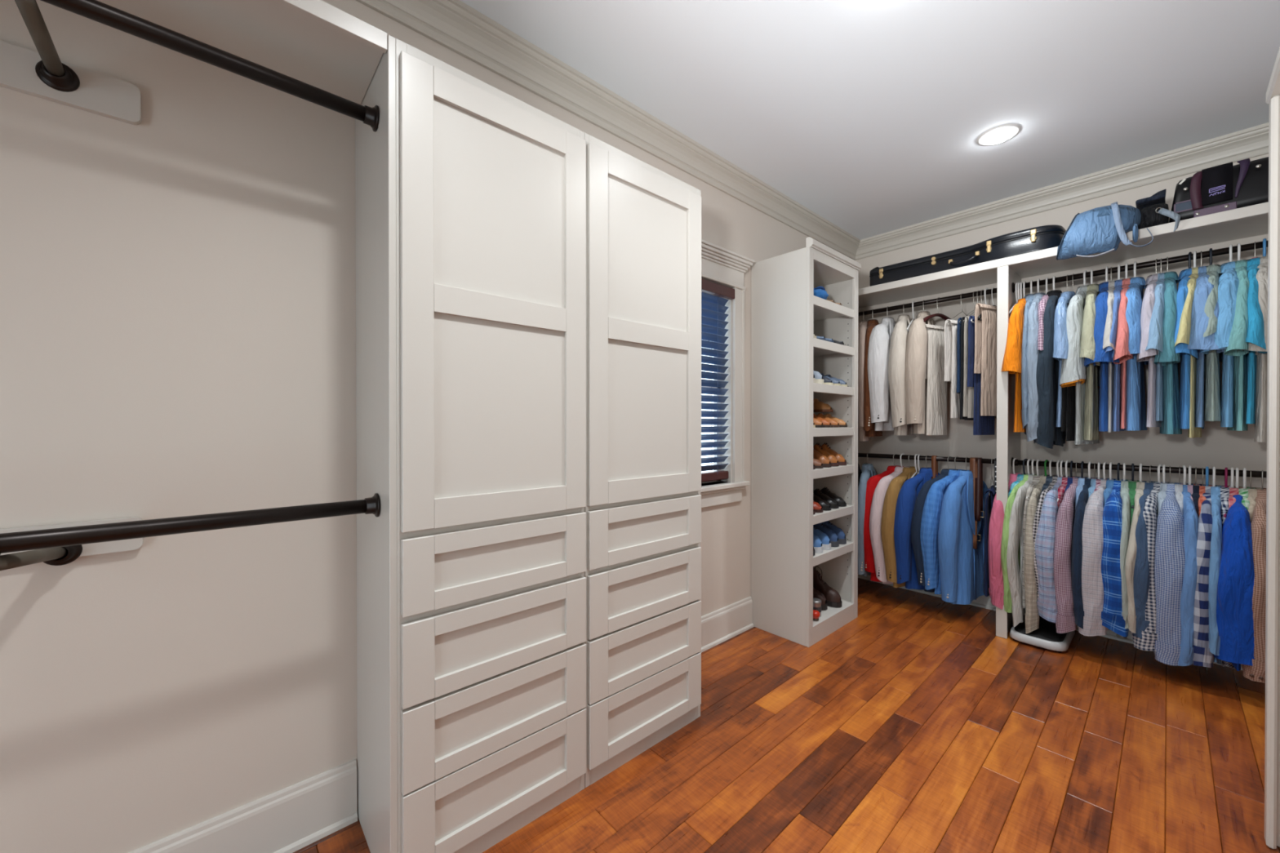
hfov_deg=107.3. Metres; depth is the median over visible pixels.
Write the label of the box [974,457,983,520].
belt
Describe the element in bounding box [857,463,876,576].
suit jacket
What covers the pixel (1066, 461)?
clothes hanger
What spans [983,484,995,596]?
trousers
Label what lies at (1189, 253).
clothes hanger
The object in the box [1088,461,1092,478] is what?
clothes hanger
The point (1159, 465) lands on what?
clothes hanger
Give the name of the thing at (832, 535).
shoe
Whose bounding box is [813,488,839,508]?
shoe
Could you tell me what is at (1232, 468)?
clothes hanger
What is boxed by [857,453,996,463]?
closet rod
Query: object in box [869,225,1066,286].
guitar case
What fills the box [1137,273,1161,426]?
polo shirt
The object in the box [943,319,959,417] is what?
trousers
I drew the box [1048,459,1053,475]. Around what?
clothes hanger
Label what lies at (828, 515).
shelf
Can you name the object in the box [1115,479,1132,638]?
dress shirt
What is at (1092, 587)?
dress shirt
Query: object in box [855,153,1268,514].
wall
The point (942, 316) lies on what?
clothes hanger
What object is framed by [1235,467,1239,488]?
clothes hanger
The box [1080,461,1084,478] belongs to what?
clothes hanger
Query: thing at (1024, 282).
clothes hanger
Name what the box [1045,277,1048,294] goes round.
clothes hanger
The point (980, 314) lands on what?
clothes hanger
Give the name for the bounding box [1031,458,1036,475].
clothes hanger
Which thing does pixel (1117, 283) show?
polo shirt
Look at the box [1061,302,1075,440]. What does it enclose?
trousers
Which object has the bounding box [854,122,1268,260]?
trim
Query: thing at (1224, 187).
tote bag
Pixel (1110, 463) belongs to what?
clothes hanger
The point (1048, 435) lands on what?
dress shirt
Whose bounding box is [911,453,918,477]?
clothes hanger
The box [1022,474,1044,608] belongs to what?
dress shirt
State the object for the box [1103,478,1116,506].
dress shirt
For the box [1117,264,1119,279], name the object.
clothes hanger
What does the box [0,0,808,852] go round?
wall
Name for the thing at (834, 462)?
shoe
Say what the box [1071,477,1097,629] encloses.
dress shirt
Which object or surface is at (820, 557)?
shelf
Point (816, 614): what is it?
jar
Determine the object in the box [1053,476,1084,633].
dress shirt
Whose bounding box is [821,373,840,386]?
shoe
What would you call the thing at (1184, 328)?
polo shirt
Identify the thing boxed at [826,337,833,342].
shoe
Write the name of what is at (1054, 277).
clothes hanger
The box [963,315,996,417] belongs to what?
trousers
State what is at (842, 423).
shoe
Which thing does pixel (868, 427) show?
suit jacket
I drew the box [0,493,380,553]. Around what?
closet rod
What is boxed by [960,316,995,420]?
trousers
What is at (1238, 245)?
clothes hanger
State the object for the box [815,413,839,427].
shoe
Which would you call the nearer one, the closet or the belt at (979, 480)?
the closet
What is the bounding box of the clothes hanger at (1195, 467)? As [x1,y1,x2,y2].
[1195,466,1196,484]
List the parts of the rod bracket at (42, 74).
wall plate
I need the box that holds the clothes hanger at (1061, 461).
[1059,460,1064,476]
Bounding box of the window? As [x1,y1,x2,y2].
[700,239,755,507]
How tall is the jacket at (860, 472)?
0.726 m
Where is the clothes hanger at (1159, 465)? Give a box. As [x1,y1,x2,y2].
[1157,464,1162,483]
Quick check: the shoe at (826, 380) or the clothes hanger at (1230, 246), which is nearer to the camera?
the clothes hanger at (1230, 246)
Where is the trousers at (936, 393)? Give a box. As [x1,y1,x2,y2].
[925,324,946,435]
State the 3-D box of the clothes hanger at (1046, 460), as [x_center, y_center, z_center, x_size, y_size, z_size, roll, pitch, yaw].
[2.638,0.342,3.054,0.366,0.255,0.010,0,0,-31]
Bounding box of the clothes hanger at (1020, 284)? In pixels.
[1019,281,1022,298]
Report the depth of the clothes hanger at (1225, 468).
2.49 m
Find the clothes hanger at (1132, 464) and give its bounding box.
[1131,463,1133,508]
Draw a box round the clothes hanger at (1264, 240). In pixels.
[1262,238,1266,256]
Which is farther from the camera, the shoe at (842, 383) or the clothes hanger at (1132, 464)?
the shoe at (842, 383)
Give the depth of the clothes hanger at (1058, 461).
3.00 m
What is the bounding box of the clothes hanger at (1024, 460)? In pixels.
[1022,458,1027,474]
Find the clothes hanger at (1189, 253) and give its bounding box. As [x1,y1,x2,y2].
[1188,252,1191,268]
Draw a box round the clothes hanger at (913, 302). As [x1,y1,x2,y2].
[906,301,914,331]
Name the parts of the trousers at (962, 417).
leg, leg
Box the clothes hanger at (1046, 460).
[1044,459,1048,475]
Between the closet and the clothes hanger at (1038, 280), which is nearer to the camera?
the closet
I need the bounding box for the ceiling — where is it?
[459,0,1279,239]
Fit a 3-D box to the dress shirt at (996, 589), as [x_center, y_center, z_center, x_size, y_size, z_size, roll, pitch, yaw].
[2.526,0.752,3.186,0.600,0.871,0.117,0,0,-30]
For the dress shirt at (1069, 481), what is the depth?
2.92 m
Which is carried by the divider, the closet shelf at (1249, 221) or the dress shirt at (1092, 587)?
the closet shelf at (1249, 221)
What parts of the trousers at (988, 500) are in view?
leg, leg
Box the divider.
[995,265,1021,638]
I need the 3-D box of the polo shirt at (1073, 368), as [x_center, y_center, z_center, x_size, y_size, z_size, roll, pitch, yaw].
[2.757,-0.378,2.918,0.568,0.969,0.122,0,0,-33]
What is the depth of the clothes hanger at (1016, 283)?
3.15 m
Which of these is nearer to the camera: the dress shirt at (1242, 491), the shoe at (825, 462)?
the dress shirt at (1242, 491)
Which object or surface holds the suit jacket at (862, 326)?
hanging from the clothes hanger
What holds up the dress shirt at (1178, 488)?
hanging from the clothes hanger at (1179, 467)
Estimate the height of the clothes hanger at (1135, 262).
0.256 m
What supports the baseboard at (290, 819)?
attached to the wall at (178, 285)
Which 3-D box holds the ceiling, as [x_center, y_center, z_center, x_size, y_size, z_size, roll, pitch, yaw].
[0.633,-1.677,1.386,6.040,0.100,2.800,0,0,-42]
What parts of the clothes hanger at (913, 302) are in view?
arm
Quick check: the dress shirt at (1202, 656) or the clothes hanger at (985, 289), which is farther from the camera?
the clothes hanger at (985, 289)
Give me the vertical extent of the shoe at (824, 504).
0.121 m
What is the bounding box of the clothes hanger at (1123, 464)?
[1122,462,1125,480]
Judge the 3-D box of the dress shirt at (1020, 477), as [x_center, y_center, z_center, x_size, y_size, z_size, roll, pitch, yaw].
[2.568,0.754,3.135,0.411,0.876,0.094,0,0,-18]
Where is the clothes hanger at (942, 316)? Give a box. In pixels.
[923,297,951,322]
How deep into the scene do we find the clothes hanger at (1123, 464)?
2.77 m
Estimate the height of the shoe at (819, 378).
0.143 m
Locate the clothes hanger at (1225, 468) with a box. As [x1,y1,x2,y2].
[1223,466,1227,517]
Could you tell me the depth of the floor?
1.95 m
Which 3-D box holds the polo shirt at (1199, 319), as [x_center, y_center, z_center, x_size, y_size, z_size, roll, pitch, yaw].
[3.066,-0.429,2.571,0.579,0.864,0.175,0,0,-44]
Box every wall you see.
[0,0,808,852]
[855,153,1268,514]
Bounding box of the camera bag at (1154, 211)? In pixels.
[1135,188,1180,232]
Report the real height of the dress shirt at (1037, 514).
0.814 m
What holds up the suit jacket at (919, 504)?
hanging from the clothes hanger
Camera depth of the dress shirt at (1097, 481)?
2.83 m
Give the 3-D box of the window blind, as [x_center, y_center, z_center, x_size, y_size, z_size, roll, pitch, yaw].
[0.336,-0.273,2.860,0.680,1.234,0.085,0,0,-42]
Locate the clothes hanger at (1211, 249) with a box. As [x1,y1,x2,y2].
[1208,248,1212,265]
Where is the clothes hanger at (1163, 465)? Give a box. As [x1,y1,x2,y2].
[1162,464,1165,483]
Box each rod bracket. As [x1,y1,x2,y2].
[0,0,141,124]
[0,516,143,570]
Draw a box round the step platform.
[1009,613,1075,653]
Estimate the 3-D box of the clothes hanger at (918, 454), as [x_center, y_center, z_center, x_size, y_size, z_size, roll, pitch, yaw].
[2.143,0.339,3.610,0.366,0.256,0.010,0,0,-42]
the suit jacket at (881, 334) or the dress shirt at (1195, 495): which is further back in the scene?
the suit jacket at (881, 334)
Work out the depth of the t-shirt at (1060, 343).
2.82 m
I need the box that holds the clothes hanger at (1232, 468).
[1231,467,1234,487]
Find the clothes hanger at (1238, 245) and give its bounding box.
[1236,243,1240,260]
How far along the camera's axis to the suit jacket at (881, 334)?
3.57 m
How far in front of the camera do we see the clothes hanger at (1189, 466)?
2.59 m
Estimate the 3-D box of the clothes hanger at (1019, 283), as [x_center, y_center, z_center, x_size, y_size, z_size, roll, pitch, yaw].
[2.542,-0.838,3.156,0.366,0.256,0.010,0,0,-42]
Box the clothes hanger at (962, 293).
[946,293,968,325]
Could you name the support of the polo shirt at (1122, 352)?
hanging from the clothes hanger at (1126, 264)
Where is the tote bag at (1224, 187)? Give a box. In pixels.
[1168,156,1268,222]
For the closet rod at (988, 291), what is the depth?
3.54 m
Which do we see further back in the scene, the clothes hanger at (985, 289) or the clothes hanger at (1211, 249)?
the clothes hanger at (985, 289)
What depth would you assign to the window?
3.08 m
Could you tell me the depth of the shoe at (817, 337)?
3.07 m
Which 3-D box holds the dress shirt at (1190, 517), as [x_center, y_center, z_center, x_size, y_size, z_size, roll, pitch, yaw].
[3.019,0.792,2.627,0.112,0.946,0.567,0,0,42]
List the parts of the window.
pane, pane, sash, head casing, sill, cap moulding, casing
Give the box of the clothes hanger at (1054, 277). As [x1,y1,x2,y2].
[1053,275,1055,290]
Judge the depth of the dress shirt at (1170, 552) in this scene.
2.49 m
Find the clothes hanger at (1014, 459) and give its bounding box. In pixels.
[1012,457,1017,474]
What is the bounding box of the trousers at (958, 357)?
[955,317,961,392]
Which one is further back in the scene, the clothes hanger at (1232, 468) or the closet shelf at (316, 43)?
the clothes hanger at (1232, 468)
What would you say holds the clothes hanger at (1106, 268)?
hanging from the closet rod at (1259, 245)
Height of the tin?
0.104 m
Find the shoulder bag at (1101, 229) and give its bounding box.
[1056,201,1153,260]
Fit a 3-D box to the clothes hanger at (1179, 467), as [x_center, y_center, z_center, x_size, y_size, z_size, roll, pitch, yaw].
[3.015,0.346,2.631,0.359,0.245,0.003,0,0,-43]
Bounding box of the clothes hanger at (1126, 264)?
[1124,262,1128,279]
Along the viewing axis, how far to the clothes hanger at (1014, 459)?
3.16 m
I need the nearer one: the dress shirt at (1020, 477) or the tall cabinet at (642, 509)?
the tall cabinet at (642, 509)
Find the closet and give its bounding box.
[1264,47,1279,848]
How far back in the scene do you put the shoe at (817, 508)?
3.06 m
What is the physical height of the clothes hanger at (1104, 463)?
0.256 m
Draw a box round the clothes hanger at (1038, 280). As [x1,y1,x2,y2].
[1036,279,1039,293]
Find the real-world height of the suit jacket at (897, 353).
0.931 m
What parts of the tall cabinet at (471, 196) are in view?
door, drawer, drawer, drawer, drawer, panel, panel, panel, panel, panel, panel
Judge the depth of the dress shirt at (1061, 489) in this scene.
2.90 m
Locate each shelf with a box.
[96,0,386,104]
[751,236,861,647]
[813,295,853,321]
[813,337,853,355]
[813,382,853,395]
[813,427,853,436]
[813,464,853,479]
[813,503,853,524]
[813,540,853,566]
[813,598,851,623]
[857,201,1268,308]
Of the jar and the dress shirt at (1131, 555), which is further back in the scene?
the jar
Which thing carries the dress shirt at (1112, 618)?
hanging from the clothes hanger at (1118, 464)
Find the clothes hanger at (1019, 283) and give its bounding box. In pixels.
[1017,282,1020,300]
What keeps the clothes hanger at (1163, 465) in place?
hanging from the closet rod at (1128, 468)
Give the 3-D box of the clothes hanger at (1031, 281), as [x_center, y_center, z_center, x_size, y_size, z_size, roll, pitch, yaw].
[2.585,-0.838,3.107,0.366,0.256,0.011,0,0,-45]
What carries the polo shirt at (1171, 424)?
hanging from the clothes hanger
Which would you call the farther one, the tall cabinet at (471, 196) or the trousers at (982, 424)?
the trousers at (982, 424)
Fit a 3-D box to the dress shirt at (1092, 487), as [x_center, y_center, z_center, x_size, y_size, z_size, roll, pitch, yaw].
[2.791,0.777,2.889,0.412,0.919,0.093,0,0,-44]
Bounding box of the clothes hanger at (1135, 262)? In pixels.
[1133,261,1137,277]
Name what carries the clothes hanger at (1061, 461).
hanging from the closet rod at (1128, 468)
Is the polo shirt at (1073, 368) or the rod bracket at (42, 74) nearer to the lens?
the rod bracket at (42, 74)
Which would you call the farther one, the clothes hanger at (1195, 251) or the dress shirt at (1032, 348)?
the dress shirt at (1032, 348)
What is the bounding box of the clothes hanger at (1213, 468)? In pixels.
[1212,466,1215,486]
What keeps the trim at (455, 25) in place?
attached to the wall at (178, 285)
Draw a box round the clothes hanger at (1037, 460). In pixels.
[1025,459,1040,498]
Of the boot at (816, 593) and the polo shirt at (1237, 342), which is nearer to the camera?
the polo shirt at (1237, 342)
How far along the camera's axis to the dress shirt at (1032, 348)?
2.90 m
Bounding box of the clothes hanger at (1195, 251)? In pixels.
[1193,250,1196,267]
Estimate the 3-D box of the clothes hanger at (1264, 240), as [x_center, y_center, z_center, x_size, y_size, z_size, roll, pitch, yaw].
[3.203,-0.835,2.414,0.367,0.256,0.011,0,0,-36]
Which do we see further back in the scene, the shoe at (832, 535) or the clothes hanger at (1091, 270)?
the shoe at (832, 535)
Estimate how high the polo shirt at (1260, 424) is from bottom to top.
0.936 m
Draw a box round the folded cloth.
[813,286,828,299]
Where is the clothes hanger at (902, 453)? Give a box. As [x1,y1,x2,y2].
[899,453,905,466]
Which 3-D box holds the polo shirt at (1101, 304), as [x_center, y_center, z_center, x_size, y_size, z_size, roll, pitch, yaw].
[2.815,-0.417,2.852,0.586,0.890,0.155,0,0,-41]
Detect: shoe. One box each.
[813,370,823,383]
[813,398,832,412]
[813,413,831,427]
[813,417,823,427]
[813,443,839,466]
[813,448,831,467]
[813,457,822,468]
[813,487,846,506]
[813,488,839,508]
[813,493,831,511]
[813,500,822,512]
[813,522,839,546]
[813,525,831,550]
[813,533,822,553]
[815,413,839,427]
[816,335,826,340]
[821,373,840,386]
[821,442,846,465]
[821,520,846,544]
[822,376,832,385]
[823,413,847,426]
[824,374,847,386]
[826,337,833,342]
[833,340,844,345]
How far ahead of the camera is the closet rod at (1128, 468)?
2.71 m
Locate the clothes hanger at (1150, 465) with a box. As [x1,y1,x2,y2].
[1149,465,1151,482]
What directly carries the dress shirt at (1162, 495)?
hanging from the clothes hanger at (1163, 465)
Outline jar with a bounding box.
[813,609,820,621]
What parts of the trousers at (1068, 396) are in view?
leg, leg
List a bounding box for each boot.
[813,565,841,608]
[813,586,827,610]
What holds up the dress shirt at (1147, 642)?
hanging from the clothes hanger at (1159, 465)
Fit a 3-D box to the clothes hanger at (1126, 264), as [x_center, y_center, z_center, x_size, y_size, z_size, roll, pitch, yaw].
[2.875,-0.837,2.782,0.366,0.256,0.011,0,0,-42]
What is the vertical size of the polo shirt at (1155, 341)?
0.830 m
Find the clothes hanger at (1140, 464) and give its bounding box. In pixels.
[1139,463,1142,481]
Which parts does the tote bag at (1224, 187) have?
tag frame, handle, panel, handle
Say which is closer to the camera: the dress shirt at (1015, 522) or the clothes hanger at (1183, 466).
the clothes hanger at (1183, 466)
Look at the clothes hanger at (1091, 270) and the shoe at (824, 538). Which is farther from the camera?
the shoe at (824, 538)
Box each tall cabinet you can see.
[355,35,586,852]
[584,133,701,787]
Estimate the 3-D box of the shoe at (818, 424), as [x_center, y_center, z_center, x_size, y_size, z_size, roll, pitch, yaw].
[1.092,-0.044,3.170,0.103,0.099,0.290,0,0,-42]
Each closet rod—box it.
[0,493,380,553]
[40,0,379,132]
[857,288,996,316]
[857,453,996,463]
[1011,457,1266,477]
[1012,240,1268,293]
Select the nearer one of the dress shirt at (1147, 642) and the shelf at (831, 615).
the dress shirt at (1147, 642)
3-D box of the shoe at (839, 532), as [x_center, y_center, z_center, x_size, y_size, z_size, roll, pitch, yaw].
[1.339,0.737,3.394,0.103,0.164,0.290,0,0,-42]
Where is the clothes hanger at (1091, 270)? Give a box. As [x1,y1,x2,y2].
[1090,269,1093,284]
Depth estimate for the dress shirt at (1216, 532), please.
2.38 m
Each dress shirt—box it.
[987,472,1022,609]
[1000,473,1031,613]
[1006,474,1042,626]
[1008,473,1031,497]
[1021,293,1033,434]
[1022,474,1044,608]
[1023,474,1054,633]
[1026,292,1045,443]
[1032,475,1059,598]
[1035,289,1066,448]
[1035,475,1069,623]
[1040,475,1057,493]
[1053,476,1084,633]
[1057,475,1075,509]
[1064,475,1079,493]
[1071,476,1086,535]
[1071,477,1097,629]
[1078,478,1113,635]
[1087,477,1102,498]
[1090,477,1106,491]
[1101,479,1128,636]
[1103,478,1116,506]
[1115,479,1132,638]
[1124,480,1149,633]
[1127,480,1139,524]
[1130,481,1169,650]
[1132,480,1159,637]
[1153,481,1185,666]
[1155,481,1173,515]
[1170,482,1188,515]
[1173,482,1198,666]
[1180,483,1199,501]
[1186,483,1205,516]
[1191,484,1217,667]
[1192,484,1212,518]
[1203,484,1223,664]
[1213,494,1254,671]
[1215,485,1235,670]
[1222,485,1243,509]
[1233,486,1255,510]
[1240,486,1262,519]
[1240,487,1266,683]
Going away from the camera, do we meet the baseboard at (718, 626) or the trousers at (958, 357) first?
the baseboard at (718, 626)
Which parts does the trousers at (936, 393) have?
leg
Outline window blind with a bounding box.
[701,279,734,482]
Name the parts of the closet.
cap moulding, panel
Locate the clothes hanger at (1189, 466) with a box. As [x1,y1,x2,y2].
[1188,465,1191,484]
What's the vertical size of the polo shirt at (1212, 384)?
0.832 m
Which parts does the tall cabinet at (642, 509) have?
drawer, drawer, drawer, drawer, door, panel, panel, panel, panel, panel, panel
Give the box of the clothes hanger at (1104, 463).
[1102,462,1106,479]
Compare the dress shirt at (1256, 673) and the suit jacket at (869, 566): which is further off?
the suit jacket at (869, 566)
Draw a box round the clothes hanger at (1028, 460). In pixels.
[1026,458,1031,475]
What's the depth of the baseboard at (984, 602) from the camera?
3.52 m
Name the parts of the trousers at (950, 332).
leg, leg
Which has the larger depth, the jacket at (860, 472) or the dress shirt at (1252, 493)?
the jacket at (860, 472)
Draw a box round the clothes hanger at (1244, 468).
[1243,467,1246,488]
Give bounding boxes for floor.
[292,577,1279,852]
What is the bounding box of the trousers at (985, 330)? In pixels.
[973,302,996,416]
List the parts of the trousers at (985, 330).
leg, leg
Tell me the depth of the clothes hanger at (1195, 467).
2.57 m
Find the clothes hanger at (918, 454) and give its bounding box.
[917,453,920,473]
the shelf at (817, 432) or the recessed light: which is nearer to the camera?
the recessed light
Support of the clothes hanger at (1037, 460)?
hanging from the closet rod at (1128, 468)
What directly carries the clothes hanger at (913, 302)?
hanging from the closet rod at (988, 291)
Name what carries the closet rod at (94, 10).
attached to the rod bracket at (42, 74)
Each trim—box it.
[355,0,860,260]
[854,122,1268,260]
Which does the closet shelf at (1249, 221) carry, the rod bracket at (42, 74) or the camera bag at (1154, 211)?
the camera bag at (1154, 211)
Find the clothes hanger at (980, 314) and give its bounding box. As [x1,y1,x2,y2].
[977,287,995,320]
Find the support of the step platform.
on the floor
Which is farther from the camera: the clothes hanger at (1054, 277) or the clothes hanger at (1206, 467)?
the clothes hanger at (1054, 277)
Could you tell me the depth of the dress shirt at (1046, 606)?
2.85 m
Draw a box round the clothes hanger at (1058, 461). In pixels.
[1056,460,1061,476]
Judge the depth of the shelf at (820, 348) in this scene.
3.20 m
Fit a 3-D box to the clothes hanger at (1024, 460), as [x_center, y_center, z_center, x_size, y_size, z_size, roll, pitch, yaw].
[2.568,0.342,3.132,0.366,0.255,0.011,0,0,-21]
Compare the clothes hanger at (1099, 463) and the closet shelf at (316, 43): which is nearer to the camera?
the closet shelf at (316, 43)
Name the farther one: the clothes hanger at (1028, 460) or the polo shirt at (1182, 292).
the clothes hanger at (1028, 460)
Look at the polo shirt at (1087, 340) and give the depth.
2.77 m
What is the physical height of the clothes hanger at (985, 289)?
0.256 m
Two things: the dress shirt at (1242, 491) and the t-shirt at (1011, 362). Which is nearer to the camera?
the dress shirt at (1242, 491)
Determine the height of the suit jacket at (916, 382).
0.918 m
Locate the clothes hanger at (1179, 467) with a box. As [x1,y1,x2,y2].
[1178,466,1180,484]
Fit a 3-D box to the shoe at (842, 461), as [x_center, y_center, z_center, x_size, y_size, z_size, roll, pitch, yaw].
[1.335,0.193,3.395,0.103,0.154,0.300,0,0,-42]
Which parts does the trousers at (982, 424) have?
leg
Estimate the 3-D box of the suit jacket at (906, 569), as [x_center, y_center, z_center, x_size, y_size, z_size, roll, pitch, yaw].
[2.179,0.759,3.574,0.622,0.890,0.149,0,0,-22]
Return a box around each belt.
[931,455,937,479]
[969,457,980,549]
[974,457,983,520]
[994,457,996,494]
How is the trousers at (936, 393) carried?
hanging from the clothes hanger at (942, 316)
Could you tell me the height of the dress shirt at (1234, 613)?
0.878 m
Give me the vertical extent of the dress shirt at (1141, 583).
0.844 m
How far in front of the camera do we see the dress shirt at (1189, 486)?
2.56 m
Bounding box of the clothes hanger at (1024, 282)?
[1022,281,1026,297]
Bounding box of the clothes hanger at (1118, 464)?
[1116,462,1119,480]
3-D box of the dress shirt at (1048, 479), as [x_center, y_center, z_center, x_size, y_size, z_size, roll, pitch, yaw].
[2.654,0.718,3.038,0.432,0.802,0.093,0,0,-29]
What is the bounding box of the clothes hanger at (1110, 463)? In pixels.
[1109,462,1112,479]
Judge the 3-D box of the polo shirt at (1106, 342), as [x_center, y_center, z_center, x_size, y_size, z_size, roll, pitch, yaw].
[2.833,-0.414,2.832,0.643,0.895,0.093,0,0,-40]
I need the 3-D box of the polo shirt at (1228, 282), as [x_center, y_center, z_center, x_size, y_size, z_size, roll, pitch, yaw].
[3.132,-0.429,2.494,0.579,0.863,0.160,0,0,-32]
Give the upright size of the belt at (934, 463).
0.324 m
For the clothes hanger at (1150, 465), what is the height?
0.241 m
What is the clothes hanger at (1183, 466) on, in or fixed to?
hanging from the closet rod at (1128, 468)
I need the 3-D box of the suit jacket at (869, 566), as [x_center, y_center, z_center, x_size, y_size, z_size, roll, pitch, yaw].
[2.030,0.761,3.736,0.647,0.896,0.129,0,0,-9]
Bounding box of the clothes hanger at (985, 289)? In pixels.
[970,288,988,322]
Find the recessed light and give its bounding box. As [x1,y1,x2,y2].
[976,124,1021,146]
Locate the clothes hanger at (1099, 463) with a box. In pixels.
[1097,462,1100,479]
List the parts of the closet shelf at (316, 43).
rail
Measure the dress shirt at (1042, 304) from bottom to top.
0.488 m
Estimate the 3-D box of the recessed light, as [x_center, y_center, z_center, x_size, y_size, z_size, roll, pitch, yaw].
[2.008,-1.616,2.639,0.200,0.034,0.200,0,0,-42]
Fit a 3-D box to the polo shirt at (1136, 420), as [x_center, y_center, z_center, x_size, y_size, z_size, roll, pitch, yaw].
[2.896,-0.420,2.761,0.595,0.884,0.161,0,0,-34]
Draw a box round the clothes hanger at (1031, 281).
[1030,280,1032,293]
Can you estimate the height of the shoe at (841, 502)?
0.121 m
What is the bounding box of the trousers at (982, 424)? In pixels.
[967,315,994,435]
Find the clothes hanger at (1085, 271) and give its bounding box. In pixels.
[1083,270,1087,285]
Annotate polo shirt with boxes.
[1059,284,1100,444]
[1080,284,1100,439]
[1084,281,1119,431]
[1102,280,1116,432]
[1105,279,1124,431]
[1106,276,1148,431]
[1112,278,1132,428]
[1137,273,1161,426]
[1145,272,1165,421]
[1154,271,1182,434]
[1174,266,1201,437]
[1174,268,1204,428]
[1180,266,1226,426]
[1200,261,1239,426]
[1203,264,1222,421]
[1220,259,1248,431]
[1241,256,1267,442]
[1245,257,1267,423]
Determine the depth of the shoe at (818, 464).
3.06 m
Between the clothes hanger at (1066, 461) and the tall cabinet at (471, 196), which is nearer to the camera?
the tall cabinet at (471, 196)
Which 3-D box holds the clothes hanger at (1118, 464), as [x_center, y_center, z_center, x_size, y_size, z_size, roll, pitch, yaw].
[2.856,0.344,2.809,0.366,0.255,0.010,0,0,-39]
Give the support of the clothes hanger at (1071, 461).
hanging from the closet rod at (1128, 468)
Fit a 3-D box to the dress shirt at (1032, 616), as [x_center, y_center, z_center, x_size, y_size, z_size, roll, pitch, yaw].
[2.638,0.807,3.056,0.590,0.981,0.094,0,0,-31]
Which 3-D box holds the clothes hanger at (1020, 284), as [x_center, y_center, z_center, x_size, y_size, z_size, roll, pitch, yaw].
[2.549,-0.838,3.148,0.011,0.256,0.366,0,0,42]
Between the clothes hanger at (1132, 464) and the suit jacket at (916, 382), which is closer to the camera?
the clothes hanger at (1132, 464)
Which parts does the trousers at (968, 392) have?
leg, leg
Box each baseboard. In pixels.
[128,759,357,852]
[700,596,754,652]
[857,574,1242,670]
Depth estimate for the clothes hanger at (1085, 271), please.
2.90 m
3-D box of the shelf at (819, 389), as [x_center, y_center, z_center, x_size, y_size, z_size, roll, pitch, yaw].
[1.161,-0.247,3.285,0.642,0.056,0.410,0,0,-42]
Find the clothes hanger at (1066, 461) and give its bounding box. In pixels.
[1057,460,1069,502]
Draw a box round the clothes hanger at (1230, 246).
[1229,244,1232,262]
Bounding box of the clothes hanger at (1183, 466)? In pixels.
[1182,465,1186,484]
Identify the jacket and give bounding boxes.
[857,320,871,441]
[857,462,862,486]
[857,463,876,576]
[863,319,882,436]
[863,465,903,582]
[867,316,896,431]
[869,466,910,583]
[880,466,918,587]
[888,314,915,435]
[893,467,940,590]
[905,311,934,433]
[911,468,958,592]
[920,469,964,594]
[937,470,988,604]
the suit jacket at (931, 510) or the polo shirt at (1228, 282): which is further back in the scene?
the suit jacket at (931, 510)
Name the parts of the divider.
post, panel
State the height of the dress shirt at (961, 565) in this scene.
0.917 m
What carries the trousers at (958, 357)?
hanging from the clothes hanger
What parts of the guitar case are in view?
handle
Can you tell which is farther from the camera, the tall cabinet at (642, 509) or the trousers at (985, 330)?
the trousers at (985, 330)
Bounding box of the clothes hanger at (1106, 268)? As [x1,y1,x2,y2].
[1105,266,1108,281]
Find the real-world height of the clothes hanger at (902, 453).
0.256 m
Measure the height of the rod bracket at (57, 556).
0.120 m
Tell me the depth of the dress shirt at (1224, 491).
2.43 m
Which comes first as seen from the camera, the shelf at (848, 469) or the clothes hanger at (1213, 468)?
the clothes hanger at (1213, 468)
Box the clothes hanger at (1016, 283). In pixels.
[1008,282,1017,318]
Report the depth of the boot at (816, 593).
3.22 m
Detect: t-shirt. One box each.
[1001,297,1026,431]
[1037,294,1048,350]
[1052,291,1075,426]
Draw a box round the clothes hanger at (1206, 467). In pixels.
[1205,466,1208,486]
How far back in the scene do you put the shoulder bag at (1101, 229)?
2.63 m
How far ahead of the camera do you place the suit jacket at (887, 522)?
3.51 m
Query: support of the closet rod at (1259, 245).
attached to the divider
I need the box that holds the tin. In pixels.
[813,597,821,617]
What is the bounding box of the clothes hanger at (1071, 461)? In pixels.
[1070,460,1073,477]
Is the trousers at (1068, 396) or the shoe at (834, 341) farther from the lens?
the shoe at (834, 341)

